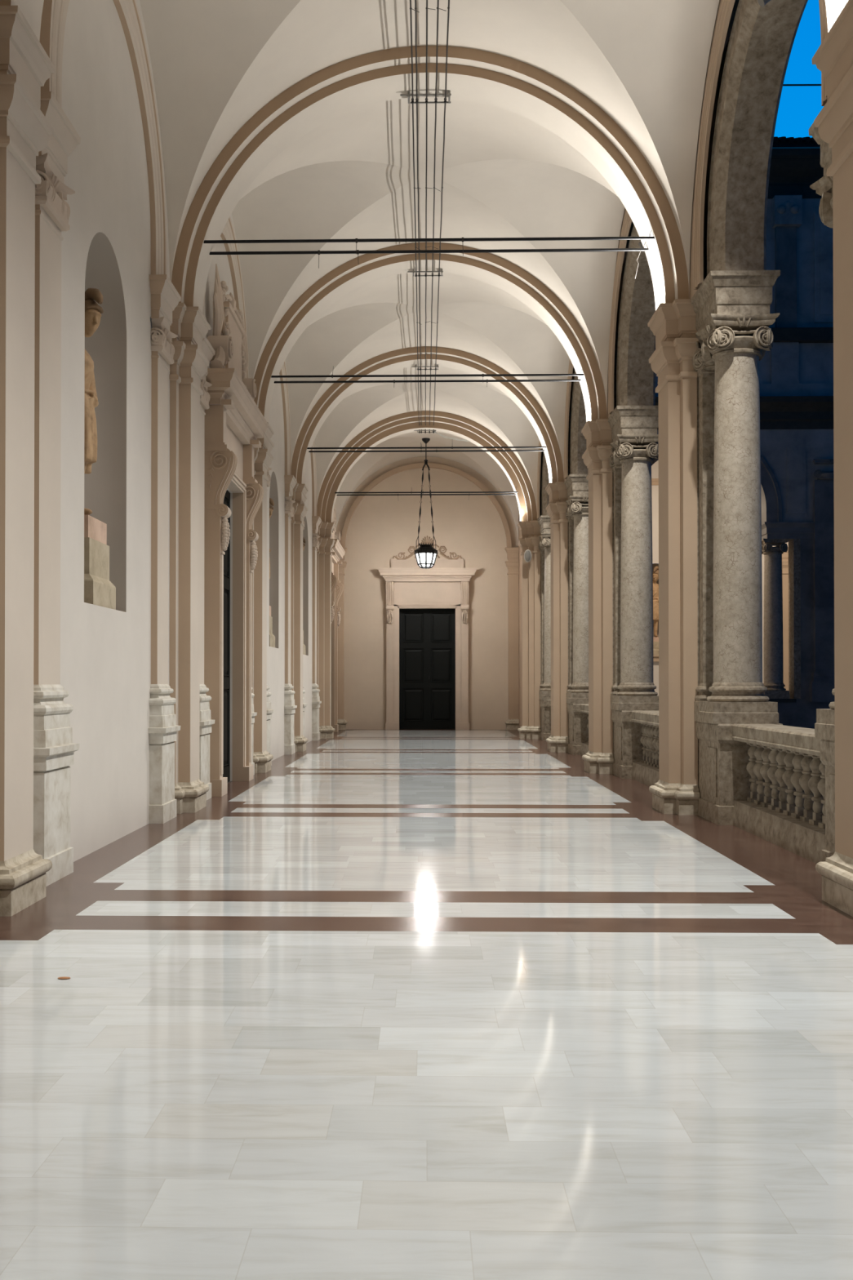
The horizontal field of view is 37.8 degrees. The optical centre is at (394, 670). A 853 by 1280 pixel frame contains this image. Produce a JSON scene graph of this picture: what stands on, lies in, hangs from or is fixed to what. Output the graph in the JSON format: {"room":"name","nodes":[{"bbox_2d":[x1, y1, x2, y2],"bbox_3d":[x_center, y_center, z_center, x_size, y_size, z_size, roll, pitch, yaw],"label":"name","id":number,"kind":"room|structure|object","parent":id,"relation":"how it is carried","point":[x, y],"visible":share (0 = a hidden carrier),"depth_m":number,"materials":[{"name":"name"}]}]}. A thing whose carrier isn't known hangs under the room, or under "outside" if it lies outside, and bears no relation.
{"room":"arcaded gallery corridor","nodes":[
{"label":"arcaded gallery corridor","id":0,"kind":"room"},
{"bbox_2d":[60,0,312,862],"bbox_3d":[-2.883,-2.926,17.679,0.720,9.200,45.550,0,-1,1],"label":"wall","id":1,"kind":"structure","parent":0,"point":[105,653],"depth_m":12.22,"materials":[{"name":"white paint"}]},
{"bbox_2d":[33,91,80,886],"bbox_3d":[-2.621,-1.341,9.559,0.192,5.870,0.794,0,-1,1],"label":"pilaster","id":2,"kind":"object","parent":1,"relation":"attached to","point":[54,748],"visible":0.78,"depth_m":9.46,"materials":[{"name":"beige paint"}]},
{"bbox_2d":[84,515,115,609],"bbox_3d":[-2.967,-1.001,11.633,0.520,0.830,0.820,0,-1,1],"label":"pedestal","id":3,"kind":"object","parent":1,"relation":"on","point":[99,590],"visible":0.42,"depth_m":11.50,"materials":[{"name":"stone"}]},
{"bbox_2d":[84,288,103,515],"bbox_3d":[-2.919,-2.462,11.352,0.479,2.094,0.564,0,-1,-25],"label":"niche statue","id":4,"kind":"object","parent":3,"relation":"on","point":[93,311],"visible":0.28,"depth_m":11.31,"materials":[{"name":"stone"}]},
{"bbox_2d":[39,0,166,274],"bbox_3d":[-2.625,-5.511,11.659,0.086,2.510,4.320,0,-1,1],"label":"arch molding","id":5,"kind":"structure","parent":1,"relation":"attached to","point":[54,14],"depth_m":12.74,"materials":[{"name":"beige paint"}]},
{"bbox_2d":[147,274,181,823],"bbox_3d":[-2.522,-1.301,13.675,0.192,5.870,0.794,0,-1,1],"label":"pilaster","id":6,"kind":"object","parent":1,"relation":"attached to","point":[162,729],"visible":1,"depth_m":13.43,"materials":[{"name":"beige paint"}]},
{"bbox_2d":[199,335,215,799],"bbox_3d":[-2.467,-1.278,15.974,0.192,5.870,0.794,0,-1,1],"label":"pilaster","id":7,"kind":"object","parent":1,"relation":"attached to","point":[206,722],"visible":0.44,"depth_m":16.03,"materials":[{"name":"beige paint"}]},
{"bbox_2d":[202,216,248,377],"bbox_3d":[-2.471,-5.448,18.074,0.086,2.510,4.320,0,-1,1],"label":"band","id":8,"kind":"object","parent":1,"relation":"attached to","point":[228,233],"depth_m":19.01,"materials":[{"name":"beige paint"}]},
{"bbox_2d":[222,490,230,782],"bbox_3d":[-2.569,-0.532,18.028,0.100,4.410,2.090,0,-1,1],"label":"door","id":9,"kind":"structure","parent":1,"relation":"in","point":[226,732],"depth_m":18.84,"materials":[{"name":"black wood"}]},
{"bbox_2d":[204,263,268,796],"bbox_3d":[-2.284,-1.918,18.035,0.460,7.191,3.540,0,-1,1],"label":"portal","id":10,"kind":"object","parent":1,"relation":"attached to","point":[234,423],"visible":1,"depth_m":17.33,"materials":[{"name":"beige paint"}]},
{"bbox_2d":[251,687,257,775],"bbox_3d":[-2.369,-1.238,20.090,0.192,5.870,0.794,0,-1,1],"label":"pilaster","id":11,"kind":"object","parent":1,"relation":"attached to","point":[253,713],"visible":0.02,"depth_m":20.30,"materials":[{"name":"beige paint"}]},
{"bbox_2d":[266,439,274,765],"bbox_3d":[-2.314,-1.215,22.389,0.192,5.870,0.794,0,-1,1],"label":"pilaster","id":12,"kind":"object","parent":1,"relation":"attached to","point":[271,445],"visible":0.12,"depth_m":22.47,"materials":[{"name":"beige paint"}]},
{"bbox_2d":[269,605,275,647],"bbox_3d":[-2.660,-0.875,24.463,0.520,0.830,0.820,0,-1,1],"label":"pedestal","id":13,"kind":"object","parent":1,"relation":"on","point":[272,637],"visible":0.23,"depth_m":24.54,"materials":[{"name":"stone"}]},
{"bbox_2d":[269,497,274,578],"bbox_3d":[-2.611,-2.336,24.181,0.479,2.094,0.564,0,-1,-25],"label":"niche statue","id":14,"kind":"object","parent":13,"relation":"on","point":[271,501],"visible":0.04,"depth_m":24.11,"materials":[{"name":"stone"}]},
{"bbox_2d":[279,361,290,475],"bbox_3d":[-2.317,-5.385,24.489,0.086,2.510,4.320,0,-1,1],"label":"band","id":15,"kind":"object","parent":1,"relation":"attached to","point":[284,386],"depth_m":26.14,"materials":[{"name":"beige paint"}]},
{"bbox_2d":[284,475,297,755],"bbox_3d":[-2.215,-1.175,26.505,0.192,5.870,0.794,0,-1,1],"label":"pilaster","id":16,"kind":"object","parent":1,"relation":"attached to","point":[290,708],"visible":1,"depth_m":26.24,"materials":[{"name":"beige paint"}]},
{"bbox_2d":[302,630,306,654],"bbox_3d":[-2.506,-0.811,30.878,0.520,0.830,0.820,0,-1,1],"label":"pedestal","id":17,"kind":"object","parent":1,"relation":"on","point":[304,645],"visible":0.14,"depth_m":31.05,"materials":[{"name":"stone"}]},
{"bbox_2d":[302,494,306,736],"bbox_3d":[-2.160,-1.152,28.804,0.192,5.870,0.794,0,-1,1],"label":"pilaster","id":18,"kind":"object","parent":1,"relation":"attached to","point":[304,704],"visible":0.04,"depth_m":28.93,"materials":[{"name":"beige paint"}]},
{"bbox_2d":[310,440,316,515],"bbox_3d":[-2.163,-5.322,30.904,0.086,2.510,4.320,0,-1,1],"label":"band","id":19,"kind":"object","parent":1,"relation":"attached to","point":[313,455],"depth_m":32.62,"materials":[{"name":"beige paint"}]},
{"bbox_2d":[311,515,321,740],"bbox_3d":[-2.061,-1.111,32.919,0.192,5.870,0.794,0,-1,1],"label":"pilaster","id":20,"kind":"object","parent":1,"relation":"attached to","point":[316,520],"visible":1,"depth_m":32.65,"materials":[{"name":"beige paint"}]},
{"bbox_2d":[330,504,345,732],"bbox_3d":[-1.823,-1.729,37.280,0.460,7.191,3.540,0,-1,1],"label":"portal","id":21,"kind":"object","parent":1,"relation":"attached to","point":[338,552],"visible":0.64,"depth_m":38.33,"materials":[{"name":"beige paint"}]},
{"bbox_2d":[0,0,848,40],"bbox_3d":[0.245,-5.818,8.384,6.120,3.060,0.900,0,-1,1],"label":"arch","id":22,"kind":"object","parent":1,"relation":"attached to","point":[32,10],"visible":0.29,"depth_m":8.52,"materials":[{"name":"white paint"}]},
{"bbox_2d":[290,346,564,484],"bbox_3d":[0.706,-5.629,27.628,6.120,3.060,0.900,0,-1,1],"label":"arch","id":23,"kind":"object","parent":1,"relation":"attached to","point":[448,357],"depth_m":27.30,"materials":[{"name":"brown paint"}]},
{"bbox_2d":[306,442,546,448],"bbox_3d":[0.700,-4.988,27.362,5.299,0.217,0.054,0,-1,1],"label":"rod","id":24,"kind":"object","parent":23,"relation":"attached to","point":[544,446],"visible":1,"depth_m":27.35,"materials":[{"name":"black metal"}]},
{"bbox_2d":[308,444,545,452],"bbox_3d":[0.709,-4.972,27.752,5.299,0.193,0.054,0,-1,1],"label":"rod","id":25,"kind":"object","parent":23,"relation":"attached to","point":[542,450],"visible":0.88,"depth_m":27.74,"materials":[{"name":"black metal"}]},
{"bbox_2d":[316,410,537,522],"bbox_3d":[0.860,-5.566,34.043,6.120,3.060,0.900,0,-1,1],"label":"arch","id":26,"kind":"object","parent":1,"relation":"attached to","point":[376,433],"depth_m":33.80,"materials":[{"name":"brown paint"}]},
{"bbox_2d":[334,486,517,493],"bbox_3d":[0.853,-4.911,33.777,4.963,0.189,0.054,0,-1,1],"label":"rod","id":27,"kind":"object","parent":26,"relation":"attached to","point":[411,492],"visible":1,"depth_m":33.75,"materials":[{"name":"black metal"}]},
{"bbox_2d":[336,493,515,498],"bbox_3d":[0.863,-4.837,34.166,4.963,0.328,0.054,0,-1,1],"label":"rod","id":28,"kind":"object","parent":26,"relation":"attached to","point":[513,493],"visible":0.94,"depth_m":34.16,"materials":[{"name":"black metal"}]},
{"bbox_2d":[431,431,470,441],"bbox_3d":[1.711,-6.458,34.266,1.388,0.361,0.045,0,-1,-3],"label":"wiring","id":29,"kind":"object","parent":26,"relation":"hanging from","point":[450,437],"visible":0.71,"depth_m":34.26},
{"bbox_2d":[171,45,690,312],"bbox_3d":[0.398,-5.755,14.799,6.120,3.060,0.900,0,-1,1],"label":"arch","id":30,"kind":"object","parent":1,"relation":"attached to","point":[525,90],"depth_m":14.52,"materials":[{"name":"brown paint"}]},
{"bbox_2d":[203,230,654,256],"bbox_3d":[0.392,-5.018,14.532,5.299,0.353,0.054,0,-1,1],"label":"rod","id":31,"kind":"object","parent":30,"relation":"attached to","point":[356,240],"visible":1,"depth_m":14.52,"materials":[{"name":"black metal"}]},
{"bbox_2d":[208,242,648,268],"bbox_3d":[0.401,-5.013,14.922,5.299,0.354,0.054,0,-1,1],"label":"rod","id":32,"kind":"object","parent":30,"relation":"attached to","point":[643,249],"visible":0.94,"depth_m":14.91,"materials":[{"name":"black metal"}]},
{"bbox_2d":[253,242,608,422],"bbox_3d":[0.552,-5.692,21.214,6.120,3.060,0.900,0,-1,1],"label":"arch","id":33,"kind":"object","parent":1,"relation":"attached to","point":[495,270],"depth_m":20.92,"materials":[{"name":"brown paint"}]},
{"bbox_2d":[271,365,584,382],"bbox_3d":[0.546,-4.993,20.947,5.299,0.300,0.054,0,-1,1],"label":"rod","id":34,"kind":"object","parent":33,"relation":"attached to","point":[580,374],"visible":1,"depth_m":20.93,"materials":[{"name":"black metal"}]},
{"bbox_2d":[274,376,581,387],"bbox_3d":[0.555,-4.993,21.337,5.299,0.268,0.054,0,-1,1],"label":"rod","id":35,"kind":"object","parent":33,"relation":"attached to","point":[577,380],"visible":0.96,"depth_m":21.32,"materials":[{"name":"black metal"}]},
{"bbox_2d":[0,728,852,1279],"bbox_3d":[0.853,1.674,17.719,6.745,0.001,45.900,0,-1,1],"label":"floor","id":36,"kind":"structure","parent":0,"point":[401,1004],"depth_m":5.28,"materials":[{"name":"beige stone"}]},
{"bbox_2d":[0,5,55,916],"bbox_3d":[-2.583,-1.352,8.408,0.323,5.870,1.116,0,-1,1],"label":"pilaster","id":37,"kind":"object","parent":36,"relation":"on","point":[25,66],"visible":1,"depth_m":8.33,"materials":[{"name":"stone"}]},
{"bbox_2d":[168,302,210,813],"bbox_3d":[-2.429,-1.289,14.823,0.323,5.870,1.116,0,-1,1],"label":"pilaster","id":38,"kind":"object","parent":36,"relation":"on","point":[190,326],"visible":0.93,"depth_m":14.52,"materials":[{"name":"stone"}]},
{"bbox_2d":[251,422,274,773],"bbox_3d":[-2.276,-1.226,21.238,0.323,5.870,1.116,0,-1,1],"label":"pilaster","id":39,"kind":"object","parent":36,"relation":"on","point":[263,458],"visible":0.73,"depth_m":20.94,"materials":[{"name":"stone"}]},
{"bbox_2d":[290,482,308,751],"bbox_3d":[-2.122,-1.163,27.653,0.323,5.870,1.116,0,-1,1],"label":"pilaster","id":40,"kind":"object","parent":36,"relation":"on","point":[300,491],"visible":0.88,"depth_m":27.35,"materials":[{"name":"stone"}]},
{"bbox_2d":[316,520,335,738],"bbox_3d":[-1.888,-1.100,34.066,0.483,5.870,1.116,0,-1,1],"label":"pilaster","id":41,"kind":"object","parent":36,"relation":"on","point":[324,554],"visible":0.82,"depth_m":33.78,"materials":[{"name":"stone"}]},
{"bbox_2d":[517,520,541,738],"bbox_3d":[3.650,-1.101,33.933,0.568,5.870,1.116,0,-1,1],"label":"pilaster","id":42,"kind":"object","parent":36,"relation":"on","point":[531,728],"visible":0.93,"depth_m":33.63,"materials":[{"name":"stone"}]},
{"bbox_2d":[524,549,532,562],"bbox_3d":[3.581,-3.091,33.453,0.194,0.350,0.179,0,-1,-37],"label":"wall speaker","id":43,"kind":"object","parent":42,"relation":"attached to","point":[527,555],"visible":1,"depth_m":33.40,"materials":[{"name":"white plastic"}]},
{"bbox_2d":[524,550,530,561],"bbox_3d":[3.576,-3.091,33.432,0.176,0.310,0.136,0,-1,1],"label":"grille","id":44,"kind":"object","parent":43,"relation":"attached to","point":[527,553],"depth_m":33.39,"materials":[{"name":"grey"}]},
{"bbox_2d":[539,699,551,741],"bbox_3d":[4.258,1.298,33.895,0.690,1.070,3.020,0,-1,1],"label":"pedestal","id":45,"kind":"object","parent":36,"relation":"on","point":[545,709],"visible":0.31,"depth_m":32.42,"materials":[{"name":"grey stone"}]},
{"bbox_2d":[537,515,551,697],"bbox_3d":[4.213,-1.637,33.925,0.736,4.800,3.056,0,-1,1],"label":"stone pier","id":46,"kind":"object","parent":45,"relation":"on","point":[544,521],"visible":0.09,"depth_m":33.29,"materials":[{"name":"grey stone"}]},
{"bbox_2d":[541,411,571,515],"bbox_3d":[4.109,-5.293,30.753,0.575,2.450,4.200,0,-1,1],"label":"stone arch","id":47,"kind":"object","parent":46,"relation":"on","point":[545,479],"visible":0.17,"depth_m":32.51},
{"bbox_2d":[538,533,551,699],"bbox_3d":[4.186,-1.423,32.773,0.726,4.350,0.726,0,-1,1],"label":"stone column","id":48,"kind":"structure","parent":45,"relation":"on","point":[545,542],"depth_m":32.59,"materials":[{"name":"grey stone"}]},
{"bbox_2d":[545,481,568,752],"bbox_3d":[3.576,-1.165,27.516,0.408,5.870,1.116,0,-1,1],"label":"pilaster","id":49,"kind":"object","parent":36,"relation":"on","point":[558,741],"visible":0.98,"depth_m":27.13,"materials":[{"name":"stone"}]},
{"bbox_2d":[567,703,588,755],"bbox_3d":[4.105,1.235,27.480,0.690,1.070,3.020,0,-1,1],"label":"pedestal","id":50,"kind":"object","parent":36,"relation":"on","point":[578,731],"visible":0.33,"depth_m":26.00,"materials":[{"name":"grey stone"}]},
{"bbox_2d":[564,474,588,702],"bbox_3d":[4.060,-1.700,27.510,0.736,4.800,3.056,0,-1,1],"label":"stone pier","id":51,"kind":"object","parent":50,"relation":"on","point":[576,485],"visible":0.21,"depth_m":26.87,"materials":[{"name":"grey stone"}]},
{"bbox_2d":[569,331,617,474],"bbox_3d":[3.955,-5.356,24.338,0.575,2.450,4.200,0,-1,1],"label":"stone arch","id":52,"kind":"object","parent":51,"relation":"on","point":[578,418],"visible":0.19,"depth_m":26.04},
{"bbox_2d":[565,495,588,703],"bbox_3d":[4.032,-1.486,26.358,0.726,4.350,0.726,0,-1,1],"label":"stone column","id":53,"kind":"structure","parent":50,"relation":"on","point":[579,694],"depth_m":26.14,"materials":[{"name":"grey stone"}]},
{"bbox_2d":[580,703,588,755],"bbox_3d":[4.053,1.204,24.272,0.440,1.070,3.437,0,-1,1],"label":"stone balustrade","id":54,"kind":"object","parent":36,"relation":"on","point":[584,707],"visible":0.02,"depth_m":25.51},
{"bbox_2d":[581,418,613,773],"bbox_3d":[3.422,-1.228,21.101,0.408,5.870,1.116,0,-1,1],"label":"pilaster","id":55,"kind":"object","parent":36,"relation":"on","point":[599,758],"visible":0.99,"depth_m":20.78,"materials":[{"name":"stone"}]},
{"bbox_2d":[611,709,643,778],"bbox_3d":[3.951,1.172,21.065,0.690,1.070,3.020,0,-1,1],"label":"pedestal","id":56,"kind":"object","parent":36,"relation":"on","point":[628,746],"visible":0.36,"depth_m":19.59,"materials":[{"name":"grey stone"}]},
{"bbox_2d":[608,405,658,709],"bbox_3d":[3.906,-1.763,21.095,0.736,4.800,3.056,0,-1,1],"label":"stone pier","id":57,"kind":"object","parent":56,"relation":"on","point":[624,420],"visible":0.18,"depth_m":20.45,"materials":[{"name":"grey stone"}]},
{"bbox_2d":[616,224,706,406],"bbox_3d":[3.802,-5.419,17.924,0.575,2.450,4.200,0,-1,1],"label":"stone arch","id":58,"kind":"object","parent":57,"relation":"on","point":[635,376],"visible":0.29,"depth_m":19.56,"materials":[{"name":"stone"}]},
{"bbox_2d":[610,434,658,710],"bbox_3d":[3.878,-1.549,19.943,0.726,4.350,0.726,0,-1,1],"label":"stone column","id":59,"kind":"structure","parent":56,"relation":"on","point":[637,687],"depth_m":19.72,"materials":[{"name":"grey stone"}]},
{"bbox_2d":[631,710,659,786],"bbox_3d":[3.899,1.141,17.857,0.440,1.070,3.437,0,-1,1],"label":"stone balustrade","id":60,"kind":"object","parent":36,"relation":"on","point":[646,771],"visible":0.34,"depth_m":18.61,"materials":[{"name":"stone"}]},
{"bbox_2d":[647,298,700,815],"bbox_3d":[3.268,-1.291,14.686,0.408,5.870,1.116,0,-1,1],"label":"pilaster","id":61,"kind":"object","parent":36,"relation":"on","point":[673,325],"visible":0.98,"depth_m":14.37,"materials":[{"name":"stone"}]},
{"bbox_2d":[696,721,782,825],"bbox_3d":[3.797,1.109,14.650,0.690,1.070,3.020,0,-1,1],"label":"pedestal","id":62,"kind":"object","parent":36,"relation":"on","point":[723,775],"visible":0.36,"depth_m":13.18,"materials":[{"name":"grey stone"}]},
{"bbox_2d":[691,270,780,721],"bbox_3d":[3.752,-1.826,14.680,0.736,4.800,3.056,0,-1,1],"label":"stone pier","id":63,"kind":"object","parent":62,"relation":"on","point":[729,292],"visible":0.18,"depth_m":14.04,"materials":[{"name":"grey stone"}]},
{"bbox_2d":[706,0,808,275],"bbox_3d":[3.648,-5.482,11.509,0.575,2.450,4.200,0,-1,1],"label":"stone arch","id":64,"kind":"object","parent":63,"relation":"on","point":[761,42],"visible":0.89,"depth_m":13.00,"materials":[{"name":"stone"}]},
{"bbox_2d":[757,0,770,6],"bbox_3d":[3.447,-6.266,11.521,0.175,0.222,0.100,0,-1,1],"label":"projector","id":65,"kind":"object","parent":64,"relation":"attached to","point":[762,2],"visible":1,"depth_m":11.51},
{"bbox_2d":[696,312,780,724],"bbox_3d":[3.725,-1.612,13.528,0.726,4.350,0.726,0,-1,1],"label":"stone column","id":66,"kind":"structure","parent":62,"relation":"on","point":[736,344],"depth_m":13.31,"materials":[{"name":"grey stone"}]},
{"bbox_2d":[732,724,825,863],"bbox_3d":[3.745,1.077,11.442,0.440,1.070,3.437,0,-1,1],"label":"stone balustrade","id":67,"kind":"object","parent":36,"relation":"on","point":[785,806],"visible":0.74,"depth_m":11.63,"materials":[{"name":"stone"}]},
{"bbox_2d":[820,738,835,862],"bbox_3d":[3.644,1.046,8.235,0.690,1.070,3.020,0,-1,1],"label":"pedestal","id":68,"kind":"object","parent":36,"relation":"on","point":[827,747],"visible":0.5,"depth_m":9.58,"materials":[{"name":"grey stone"}]},
{"bbox_2d":[809,173,835,741],"bbox_3d":[3.626,-1.653,9.412,0.726,4.350,0.726,0,-1,1],"label":"stone column","id":69,"kind":"structure","parent":68,"relation":"on","point":[824,726],"depth_m":9.57,"materials":[{"name":"grey stone"}]},
{"bbox_2d":[808,122,831,175],"bbox_3d":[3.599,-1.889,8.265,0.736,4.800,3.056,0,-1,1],"label":"column capital","id":70,"kind":"object","parent":69,"relation":"on","point":[825,151],"visible":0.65,"depth_m":9.68,"materials":[{"name":"grey stone"}]},
{"bbox_2d":[812,0,852,916],"bbox_3d":[3.115,-1.354,8.271,0.408,5.870,1.116,0,-1,1],"label":"pilaster","id":71,"kind":"object","parent":36,"relation":"on","point":[833,57],"visible":1,"depth_m":8.36,"materials":[{"name":"stone"}]},
{"bbox_2d":[314,365,539,510],"bbox_3d":[0.783,-5.562,30.836,5.980,2.990,5.517,0,-1,1],"label":"ceiling","id":72,"kind":"structure","parent":0,"point":[370,403],"depth_m":32.28,"materials":[{"name":"beige paint"}]},
{"bbox_2d":[334,431,519,539],"bbox_3d":[0.941,-5.497,37.443,5.980,2.990,5.902,0,-1,1],"label":"ceiling","id":73,"kind":"structure","parent":0,"point":[481,462],"depth_m":39.26,"materials":[{"name":"beige paint"}]},
{"bbox_2d":[413,437,437,568],"bbox_3d":[0.942,-5.043,37.439,0.668,3.921,0.665,0,-1,-21],"label":"lantern","id":74,"kind":"object","parent":73,"relation":"hanging from","point":[425,555],"visible":0.98,"depth_m":37.30,"materials":[{"name":"black metal"}]},
{"bbox_2d":[284,271,569,473],"bbox_3d":[0.629,-5.625,24.421,5.980,2.990,5.517,0,-1,1],"label":"ceiling","id":75,"kind":"structure","parent":0,"point":[476,317],"depth_m":25.61,"materials":[{"name":"beige paint"}]},
{"bbox_2d":[231,96,625,411],"bbox_3d":[0.475,-5.688,18.006,5.980,2.990,5.517,0,-1,1],"label":"ceiling","id":76,"kind":"structure","parent":0,"point":[506,175],"depth_m":18.79,"materials":[{"name":"beige paint"}]},
{"bbox_2d":[139,0,719,298],"bbox_3d":[0.321,-5.751,11.591,5.980,2.990,5.517,0,-1,1],"label":"ceiling","id":77,"kind":"structure","parent":0,"point":[215,64],"depth_m":13.57,"materials":[{"name":"beige paint"}]},
{"bbox_2d":[411,7,448,354],"bbox_3d":[0.527,-6.827,19.767,0.419,0.084,13.634,0,-1,1],"label":"spacer","id":78,"kind":"object","parent":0,"point":[416,7],"visible":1,"depth_m":17.67,"materials":[{"name":"black metal"}]},
{"bbox_2d":[336,456,788,729],"bbox_3d":[12.320,-2.703,40.395,29.300,9.200,0.600,0,-1,1],"label":"wall","id":79,"kind":"structure","parent":0,"point":[380,527],"depth_m":40.37,"materials":[{"name":"paint"}]},
{"bbox_2d":[337,547,347,729],"bbox_3d":[-1.762,-1.039,40.252,0.438,5.870,0.328,0,-1,1],"label":"pilaster","id":80,"kind":"object","parent":79,"relation":"attached to","point":[342,723],"visible":0.47,"depth_m":40.19,"materials":[{"name":"stone"}]},
{"bbox_2d":[340,462,511,547],"bbox_3d":[1.010,-5.354,40.312,5.520,2.760,0.160,0,-1,1],"label":"rib","id":81,"kind":"object","parent":79,"relation":"attached to","point":[417,465],"visible":0.97,"depth_m":40.26,"materials":[{"name":"beige paint"}]},
{"bbox_2d":[377,535,476,729],"bbox_3d":[1.051,-1.246,40.120,3.180,6.280,0.460,0,-1,1],"label":"portal","id":82,"kind":"object","parent":79,"relation":"attached to","point":[446,584],"visible":0.93,"depth_m":40.14,"materials":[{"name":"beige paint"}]},
{"bbox_2d":[399,608,455,728],"bbox_3d":[1.060,-0.061,40.499,1.810,3.910,0.100,0,-1,1],"label":"door","id":83,"kind":"structure","parent":79,"relation":"in","point":[427,637],"depth_m":40.48,"materials":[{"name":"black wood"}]},
{"bbox_2d":[504,546,519,729],"bbox_3d":[3.778,-1.041,40.119,0.438,5.870,0.328,0,-1,1],"label":"pilaster","id":84,"kind":"object","parent":79,"relation":"attached to","point":[513,553],"visible":1,"depth_m":40.06,"materials":[{"name":"stone"}]},
{"bbox_2d":[651,478,658,661],"bbox_3d":[15.811,-3.257,39.967,22.300,5.900,0.200,0,-1,1],"label":"trim","id":85,"kind":"structure","parent":79,"relation":"attached to","point":[654,481],"depth_m":40.12,"materials":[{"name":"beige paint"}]},
{"bbox_2d":[653,636,658,655],"bbox_3d":[8.432,-0.801,40.479,0.820,0.598,0.520,0,-1,1],"label":"pedestal","id":86,"kind":"object","parent":79,"relation":"on","point":[655,639],"visible":0.15,"depth_m":40.27,"materials":[{"name":"stone"}]},
{"bbox_2d":[653,565,658,636],"bbox_3d":[8.411,-2.251,40.410,0.621,2.303,0.527,0,-1,-39],"label":"niche statue","id":87,"kind":"object","parent":86,"relation":"on","point":[655,573],"visible":0.4,"depth_m":40.26,"materials":[{"name":"stone"}]},
{"bbox_2d":[782,546,788,690],"bbox_3d":[12.711,-1.042,39.955,0.816,5.870,0.228,0,-1,1],"label":"pilaster","id":88,"kind":"object","parent":79,"relation":"attached to","point":[785,555],"visible":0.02,"depth_m":39.95,"materials":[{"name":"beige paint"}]},
{"bbox_2d":[573,0,739,368],"bbox_3d":[0.676,-7.650,17.865,7.300,0.150,46.400,0,-1,1],"label":"wall","id":89,"kind":"structure","parent":0,"point":[736,2],"depth_m":14.82,"materials":[{"name":"beige paint"}]},
{"bbox_2d":[518,0,827,728],"bbox_3d":[3.763,-2.928,17.520,0.595,9.200,45.550,0,-1,1],"label":"wall","id":90,"kind":"structure","parent":0,"point":[693,291],"depth_m":15.93,"materials":[{"name":"beige paint"}]},
{"bbox_2d":[537,440,542,518],"bbox_3d":[3.753,-5.403,30.763,0.058,2.670,4.640,0,-1,1],"label":"band","id":91,"kind":"object","parent":90,"relation":"attached to","point":[540,443],"visible":0.26,"depth_m":32.80,"materials":[{"name":"beige paint"}]},
{"bbox_2d":[564,359,573,479],"bbox_3d":[3.599,-5.466,24.348,0.058,2.670,4.640,0,-1,1],"label":"band","id":92,"kind":"object","parent":90,"relation":"attached to","point":[571,365],"visible":0.34,"depth_m":26.32,"materials":[{"name":"beige paint"}]},
{"bbox_2d":[608,210,632,414],"bbox_3d":[3.446,-5.529,17.933,0.058,2.670,4.640,0,-1,1],"label":"band","id":93,"kind":"object","parent":90,"relation":"attached to","point":[628,220],"visible":0.37,"depth_m":19.72,"materials":[{"name":"beige paint"}]},
{"bbox_2d":[693,0,828,289],"bbox_3d":[3.292,-5.592,11.518,0.058,2.670,4.640,0,-1,1],"label":"arch molding","id":94,"kind":"structure","parent":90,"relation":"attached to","point":[727,6],"depth_m":13.24,"materials":[{"name":"beige paint"}]},
{"bbox_3d":[0.066,-7.029,2.183,0.610,0.100,0.187,0,-1,1],"label":"bracket","id":95,"kind":"object","parent":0,"visible":0},
{"bbox_2d":[409,0,419,431],"bbox_3d":[0.213,-6.827,14.896,0.024,0.131,38.457,0,-1,1],"label":"cable","id":96,"kind":"object","parent":95,"relation":"attached to","point":[411,15],"visible":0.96,"depth_m":16.75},
{"bbox_2d":[414,0,421,420],"bbox_3d":[0.265,-6.827,14.894,0.024,0.132,38.457,0,-1,1],"label":"cable","id":97,"kind":"object","parent":95,"relation":"attached to","point":[415,11],"visible":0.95,"depth_m":16.79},
{"bbox_2d":[425,0,427,431],"bbox_3d":[0.381,-6.827,14.891,0.023,0.133,38.457,0,-1,1],"label":"cable","id":98,"kind":"object","parent":95,"relation":"attached to","point":[426,0],"visible":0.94,"depth_m":17.40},
{"bbox_2d":[429,0,439,431],"bbox_3d":[0.494,-6.828,14.889,0.024,0.134,38.457,0,-1,1],"label":"cable","id":99,"kind":"object","parent":95,"relation":"attached to","point":[437,11],"visible":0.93,"depth_m":16.83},
{"bbox_2d":[433,0,449,431],"bbox_3d":[0.607,-6.826,14.886,0.024,0.130,38.457,0,-1,1],"label":"cable","id":100,"kind":"object","parent":95,"relation":"attached to","point":[448,13],"visible":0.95,"depth_m":16.76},
{"bbox_3d":[31.889,6.612,1.171,56.300,0.200,64.000,0,-1,1],"label":"floor","id":101,"kind":"structure","parent":0,"visible":0},
{"bbox_2d":[568,136,835,728],"bbox_3d":[15.683,-4.390,34.619,22.300,22.461,4.167,0,-1,1],"label":"courtyard wing","id":102,"kind":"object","parent":101,"relation":"on","point":[796,376],"visible":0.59,"depth_m":33.76,"materials":[{"name":"grey stone"}]},
{"bbox_2d":[761,538,790,698],"bbox_3d":[10.358,-1.410,34.047,0.726,4.350,0.726,0,-1,1],"label":"stone column","id":103,"kind":"structure","parent":102,"relation":"on","point":[773,579],"depth_m":33.83,"materials":[{"name":"grey stone"}]},
{"label":"outside","id":104,"kind":"structure","parent":0,"visible":0},
{"bbox_2d":[782,84,821,85],"bbox_3d":[13.325,-9.376,19.778,18.300,0.087,0.025,0,-1,1],"label":"wire","id":105,"kind":"object","parent":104,"point":[784,84],"visible":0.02,"depth_m":19.93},
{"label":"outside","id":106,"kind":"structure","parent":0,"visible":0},
{"bbox_2d":[771,158,820,159],"bbox_3d":[13.608,-13.060,31.612,18.300,0.075,0.014,0,-1,1],"label":"wire","id":107,"kind":"object","parent":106,"point":[771,158],"visible":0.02,"depth_m":31.69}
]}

